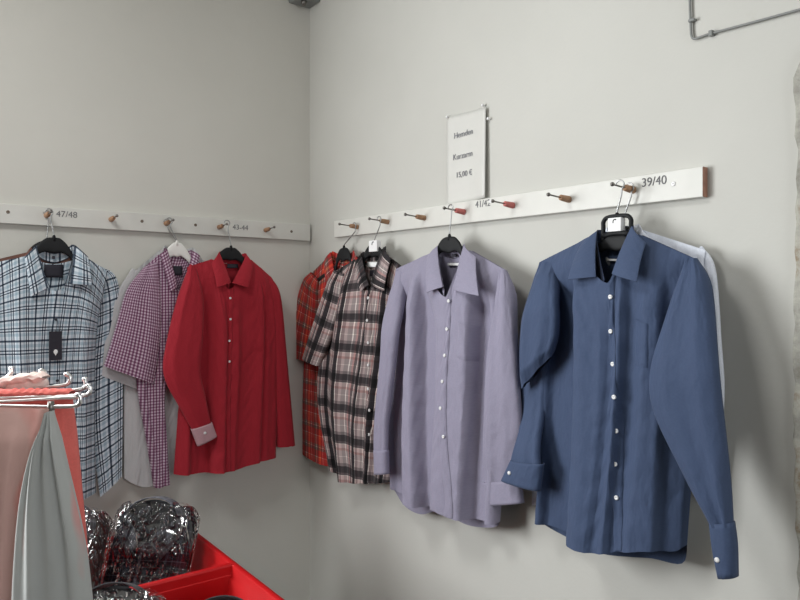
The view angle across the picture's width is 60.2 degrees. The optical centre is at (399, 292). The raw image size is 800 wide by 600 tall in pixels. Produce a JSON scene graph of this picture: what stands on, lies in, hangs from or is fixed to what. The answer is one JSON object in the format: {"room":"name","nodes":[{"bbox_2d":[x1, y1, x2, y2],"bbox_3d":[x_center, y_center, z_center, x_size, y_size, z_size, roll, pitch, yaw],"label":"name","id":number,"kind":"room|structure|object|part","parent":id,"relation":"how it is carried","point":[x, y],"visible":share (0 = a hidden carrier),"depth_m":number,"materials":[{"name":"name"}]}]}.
{"room":"clothing store","nodes":[
{"label":"clothing store","id":0,"kind":"room"},
{"bbox_2d":[0,0,309,599],"bbox_3d":[-1.981,0.025,1.785,4.140,2.950,0.120,0,0,-37],"label":"wall","id":1,"kind":"structure","parent":0,"point":[195,108],"depth_m":2.57,"materials":[{"name":"white paint"}]},
{"bbox_2d":[0,203,309,240],"bbox_3d":[-0.872,-0.252,2.470,1.288,0.071,0.103,0,0,-37],"label":"peg rail","id":2,"kind":"object","parent":1,"relation":"attached to","point":[18,214],"visible":1,"depth_m":2.48,"materials":[{"name":"white wood"}]},
{"bbox_2d":[27,210,49,251],"bbox_3d":[-1.174,-0.162,2.272,0.261,0.222,0.012,0,0,-37],"label":"clothes hanger","id":3,"kind":"object","parent":2,"relation":"hanging from","point":[37,243],"visible":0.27,"depth_m":2.28,"materials":[{"name":"black plastic"}]},
{"bbox_2d":[0,248,71,263],"bbox_3d":[-1.174,0.235,2.272,0.325,0.783,0.038,0,0,-37],"label":"shirt","id":4,"kind":"object","parent":3,"relation":"hanging from","point":[30,249],"visible":0.09,"depth_m":2.23,"materials":[{"name":"brown fabric"}]},
{"bbox_2d":[37,208,72,259],"bbox_3d":[-1.147,-0.158,2.250,0.312,0.237,0.012,0,0,-37],"label":"clothes hanger","id":5,"kind":"object","parent":2,"relation":"hanging from","point":[52,244],"visible":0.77,"depth_m":2.26,"materials":[{"name":"black plastic"}]},
{"bbox_3d":[-1.147,-0.110,2.250,0.312,0.143,0.010,0,0,-37],"label":"hanger arm","id":6,"kind":"part","parent":5,"relation":"part of","materials":[{"name":"black plastic"}]},
{"bbox_2d":[0,245,122,499],"bbox_3d":[-1.141,0.270,2.239,0.484,0.861,0.096,0,0,-37],"label":"shirt","id":7,"kind":"object","parent":5,"relation":"hanging from","point":[56,319],"visible":0.62,"depth_m":2.26,"materials":[{"name":"fabric"}]},
{"bbox_2d":[161,217,190,262],"bbox_3d":[-0.805,-0.146,2.511,0.211,0.255,0.012,0,0,-37],"label":"clothes hanger","id":8,"kind":"object","parent":2,"relation":"hanging from","point":[176,249],"visible":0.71,"depth_m":2.50,"materials":[{"name":"white plastic"}]},
{"bbox_2d":[104,248,200,487],"bbox_3d":[-0.847,0.266,2.467,0.402,0.856,0.056,0,0,-42],"label":"shirt","id":9,"kind":"object","parent":8,"relation":"hanging from","point":[138,342],"visible":0.84,"depth_m":2.43,"materials":[{"name":"fabric"}]},
{"bbox_3d":[-0.805,-0.101,2.511,0.211,0.165,0.010,0,0,-37],"label":"hanger arm","id":10,"kind":"part","parent":8,"relation":"part of","materials":[{"name":"white plastic"}]},
{"bbox_2d":[220,220,243,262],"bbox_3d":[-0.636,-0.151,2.589,0.277,0.245,0.012,0,0,-37],"label":"clothes hanger","id":11,"kind":"object","parent":2,"relation":"hanging from","point":[229,253],"visible":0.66,"depth_m":2.59,"materials":[{"name":"black plastic"}]},
{"bbox_2d":[163,251,294,475],"bbox_3d":[-0.623,0.252,2.574,0.535,0.814,0.094,0,0,-37],"label":"shirt","id":12,"kind":"object","parent":11,"relation":"hanging from","point":[225,363],"visible":1,"depth_m":2.54,"materials":[{"name":"red fabric"}]},
{"bbox_3d":[-0.636,-0.100,2.589,0.277,0.142,0.010,0,0,-37],"label":"hanger arm","id":13,"kind":"part","parent":11,"relation":"part of","materials":[{"name":"black plastic"}]},
{"bbox_3d":[-0.818,-0.139,2.536,0.279,0.263,0.012,0,0,-37],"label":"clothes hanger","id":14,"kind":"object","parent":2,"relation":"hanging from","visible":0},
{"bbox_2d":[102,246,203,486],"bbox_3d":[-0.863,0.260,2.499,0.459,0.865,0.040,0,0,-38],"label":"shirt","id":15,"kind":"object","parent":14,"relation":"hanging from","point":[137,470],"visible":0.2,"depth_m":2.44,"materials":[{"name":"grey fabric"}]},
{"bbox_2d":[310,0,799,599],"bbox_3d":[1.076,0.025,1.040,0.120,2.950,4.720,0,0,-37],"label":"wall","id":16,"kind":"structure","parent":0,"point":[572,92],"depth_m":1.81,"materials":[{"name":"white paint"}]},
{"bbox_2d":[289,0,319,8],"bbox_3d":[-0.393,-1.311,2.833,0.100,0.278,0.090,0,0,-37],"label":"junction box","id":17,"kind":"object","parent":16,"relation":"attached to","point":[303,3],"visible":1,"depth_m":2.83,"materials":[{"name":"metal"}]},
{"bbox_2d":[446,104,490,203],"bbox_3d":[0.204,-0.418,2.100,0.015,0.285,0.196,0,0,-37],"label":"paper notice","id":18,"kind":"object","parent":16,"relation":"attached to","point":[466,132],"visible":1,"depth_m":2.11,"materials":[{"name":"white paper"}]},
{"bbox_2d":[334,166,707,237],"bbox_3d":[0.170,-0.244,2.073,0.103,0.076,1.524,0,0,-37],"label":"peg rail","id":19,"kind":"object","parent":16,"relation":"attached to","point":[689,183],"visible":1,"depth_m":1.83,"materials":[{"name":"white wood"}]},
{"bbox_2d":[317,222,355,281],"bbox_3d":[-0.220,-0.148,2.621,0.012,0.228,0.399,0,0,-37],"label":"clothes hanger","id":20,"kind":"object","parent":19,"relation":"hanging from","point":[344,254],"visible":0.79,"depth_m":2.61,"materials":[{"name":"black plastic"}]},
{"bbox_2d":[296,250,357,466],"bbox_3d":[-0.268,0.259,2.683,0.044,0.844,0.709,0,0,-38],"label":"shirt","id":21,"kind":"object","parent":20,"relation":"hanging from","point":[311,291],"visible":0.3,"depth_m":2.79,"materials":[{"name":"red fabric"}]},
{"bbox_3d":[-0.220,-0.103,2.621,0.010,0.138,0.399,0,0,-37],"label":"hanger arm","id":22,"kind":"part","parent":20,"relation":"part of","materials":[{"name":"black plastic"}]},
{"bbox_2d":[363,216,381,264],"bbox_3d":[-0.114,-0.154,2.443,0.020,0.225,0.364,0,0,-37],"label":"clothes hanger","id":23,"kind":"object","parent":19,"relation":"hanging from","point":[374,249],"visible":0.54,"depth_m":2.40,"materials":[{"name":"black plastic"}]},
{"bbox_2d":[302,246,400,483],"bbox_3d":[-0.185,0.266,2.514,0.068,0.853,0.671,0,0,-37],"label":"shirt","id":24,"kind":"object","parent":23,"relation":"hanging from","point":[344,341],"visible":0.83,"depth_m":2.48,"materials":[{"name":"fabric"}]},
{"bbox_3d":[-0.112,-0.107,2.445,0.010,0.130,0.364,0,0,-37],"label":"hanger arm","id":25,"kind":"part","parent":23,"relation":"part of","materials":[{"name":"black plastic"}]},
{"bbox_2d":[438,204,462,255],"bbox_3d":[0.140,-0.148,2.079,0.012,0.236,0.430,0,0,-37],"label":"clothes hanger","id":26,"kind":"object","parent":19,"relation":"hanging from","point":[449,244],"visible":0.41,"depth_m":2.06,"materials":[{"name":"black plastic"}]},
{"bbox_2d":[373,244,524,527],"bbox_3d":[0.126,0.282,2.049,0.104,0.857,0.633,0,0,-35],"label":"shirt","id":27,"kind":"object","parent":26,"relation":"hanging from","point":[446,430],"visible":0.99,"depth_m":1.97,"materials":[{"name":"purple fabric"}]},
{"bbox_3d":[0.140,-0.099,2.079,0.010,0.140,0.430,0,0,-37],"label":"hanger arm","id":28,"kind":"part","parent":26,"relation":"part of","materials":[{"name":"black plastic"}]},
{"bbox_2d":[598,179,633,251],"bbox_3d":[0.489,-0.151,1.608,0.020,0.222,0.362,0,0,-37],"label":"clothes hanger","id":29,"kind":"object","parent":19,"relation":"hanging from","point":[613,240],"visible":0.55,"depth_m":1.59,"materials":[{"name":"black plastic"}]},
{"bbox_3d":[0.491,-0.086,1.610,0.010,0.093,0.362,0,0,-37],"label":"hanger arm","id":30,"kind":"part","parent":29,"relation":"part of","materials":[{"name":"black plastic"}]},
{"bbox_3d":[0.502,-0.152,1.595,0.012,0.062,0.090,0,0,-37],"label":"neck frame","id":31,"kind":"part","parent":29,"relation":"part of","materials":[{"name":"black plastic"}]},
{"bbox_2d":[501,226,738,579],"bbox_3d":[0.473,0.234,1.578,0.111,0.778,0.631,0,0,-37],"label":"shirt","id":32,"kind":"object","parent":29,"relation":"hanging from","point":[623,417],"visible":0.99,"depth_m":1.51,"materials":[{"name":"blue fabric"}]},
{"bbox_2d":[625,182,633,229],"bbox_3d":[0.516,-0.157,1.636,0.012,0.204,0.386,0,0,-37],"label":"clothes hanger","id":33,"kind":"object","parent":19,"relation":"hanging from","point":[626,227],"visible":0.18,"depth_m":1.61,"materials":[{"name":"black plastic"}]},
{"bbox_2d":[532,224,724,504],"bbox_3d":[0.510,0.215,1.642,0.042,0.749,0.527,0,0,-37],"label":"shirt","id":34,"kind":"object","parent":33,"relation":"hanging from","point":[703,256],"visible":0.14,"depth_m":1.46,"materials":[{"name":"white fabric"}]},
{"bbox_2d":[688,0,799,39],"bbox_3d":[0.736,-0.660,1.388,0.012,0.235,0.335,0,0,-37],"label":"cable","id":35,"kind":"object","parent":16,"relation":"attached to","point":[711,33],"visible":1,"depth_m":1.46,"materials":[{"name":"grey plastic"}]},
{"bbox_2d":[792,63,799,599],"bbox_3d":[0.805,0.513,1.295,0.012,1.974,0.126,0,0,-37],"label":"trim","id":36,"kind":"structure","parent":16,"relation":"attached to","point":[796,79],"depth_m":1.33,"materials":[{"name":"grey"}]},
{"bbox_3d":[-0.574,1.550,-0.110,4.140,0.100,4.840,0,0,-37],"label":"floor","id":37,"kind":"structure","parent":0,"visible":0},
{"bbox_2d":[0,366,92,410],"bbox_3d":[-0.819,0.795,1.193,0.458,1.410,0.461,0,0,-37],"label":"rack","id":38,"kind":"object","parent":37,"relation":"on","point":[51,405],"visible":0.72,"depth_m":1.15,"materials":[{"name":"silver metal"}]},
{"bbox_3d":[-0.793,0.156,1.256,0.170,0.044,0.059,0,0,-20],"label":"arm","id":39,"kind":"part","parent":38,"relation":"part of","materials":[{"name":"silver metal"}]},
{"bbox_2d":[0,406,48,599],"bbox_3d":[-0.650,0.404,1.122,0.160,0.448,0.045,0,0,-6],"label":"scarf","id":40,"kind":"object","parent":38,"relation":"hanging from","point":[19,426],"visible":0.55,"depth_m":1.11,"materials":[{"name":"fabric"}]},
{"bbox_2d":[0,371,50,388],"bbox_3d":[-0.711,0.184,1.244,0.166,0.090,0.070,0,0,1],"label":"garment","id":41,"kind":"object","parent":38,"relation":"hanging from","point":[33,379],"visible":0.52,"depth_m":1.22,"materials":[{"name":"pink fabric"}]},
{"bbox_3d":[-0.715,0.188,1.246,0.157,0.082,0.067,0,0,-5],"label":"hanging panel","id":42,"kind":"part","parent":41,"relation":"part of","materials":[{"name":"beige fabric"}]},
{"bbox_3d":[-0.699,0.178,1.157,0.334,0.020,0.044,0,0,8],"label":"arm","id":43,"kind":"part","parent":38,"relation":"part of","materials":[{"name":"silver metal"}]},
{"bbox_3d":[-0.690,0.176,1.164,0.235,0.027,0.261,0,0,-37],"label":"arm","id":44,"kind":"part","parent":38,"relation":"part of","materials":[{"name":"silver metal"}]},
{"bbox_2d":[0,388,88,558],"bbox_3d":[-0.653,0.402,1.201,0.231,0.477,0.048,0,0,0],"label":"garment","id":45,"kind":"object","parent":38,"relation":"hanging from","point":[66,419],"visible":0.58,"depth_m":1.20,"materials":[{"name":"fabric"}]},
{"bbox_3d":[-0.721,0.160,1.218,0.283,0.043,0.023,0,0,-4],"label":"arm","id":46,"kind":"part","parent":38,"relation":"part of","materials":[{"name":"silver metal"}]},
{"bbox_3d":[-0.694,0.172,1.182,0.336,0.035,0.022,0,0,3],"label":"arm","id":47,"kind":"part","parent":38,"relation":"part of","materials":[{"name":"silver metal"}]},
{"bbox_2d":[11,410,92,599],"bbox_3d":[-0.545,0.366,1.085,0.133,0.360,0.047,0,0,-5],"label":"scarf","id":48,"kind":"object","parent":38,"relation":"hanging from","point":[51,561],"visible":1,"depth_m":1.07,"materials":[{"name":"fabric"}]},
{"bbox_3d":[-0.701,0.166,1.199,0.317,0.040,0.010,0,0,0],"label":"arm","id":49,"kind":"part","parent":38,"relation":"part of","materials":[{"name":"silver metal"}]},
{"bbox_3d":[-0.698,1.256,1.801,0.640,0.489,1.040,0,0,-37],"label":"table","id":50,"kind":"object","parent":37,"relation":"on","visible":0},
{"bbox_2d":[100,531,283,599],"bbox_3d":[-0.690,0.900,1.807,0.600,0.221,1.000,0,0,-37],"label":"plastic crate","id":51,"kind":"object","parent":50,"relation":"on","point":[212,573],"visible":0.22,"depth_m":1.95,"materials":[{"name":"red plastic"}]},
{"bbox_2d":[84,505,112,587],"bbox_3d":[-0.985,0.788,1.972,0.267,0.350,0.232,0,0,0],"label":"shirt","id":52,"kind":"object","parent":51,"relation":"in","point":[98,528],"visible":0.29,"depth_m":2.00,"materials":[{"name":"plastic"}]},
{"bbox_2d":[92,582,165,599],"bbox_3d":[-0.722,0.892,1.670,0.266,0.320,0.274,0,0,3],"label":"shirt","id":53,"kind":"object","parent":51,"relation":"in","point":[111,592],"visible":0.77,"depth_m":1.75,"materials":[{"name":"black plastic"}]},
{"bbox_2d":[101,496,199,588],"bbox_3d":[-0.767,0.808,2.099,0.266,0.350,0.231,0,0,6],"label":"shirt","id":54,"kind":"object","parent":51,"relation":"in","point":[153,540],"visible":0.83,"depth_m":2.10,"materials":[{"name":"plastic"}]},
{"bbox_2d":[206,595,242,599],"bbox_3d":[-0.460,0.928,1.688,0.266,0.275,0.316,0,0,3],"label":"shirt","id":55,"kind":"object","parent":51,"relation":"in","point":[221,597],"visible":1,"depth_m":1.81,"materials":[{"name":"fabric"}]}
]}

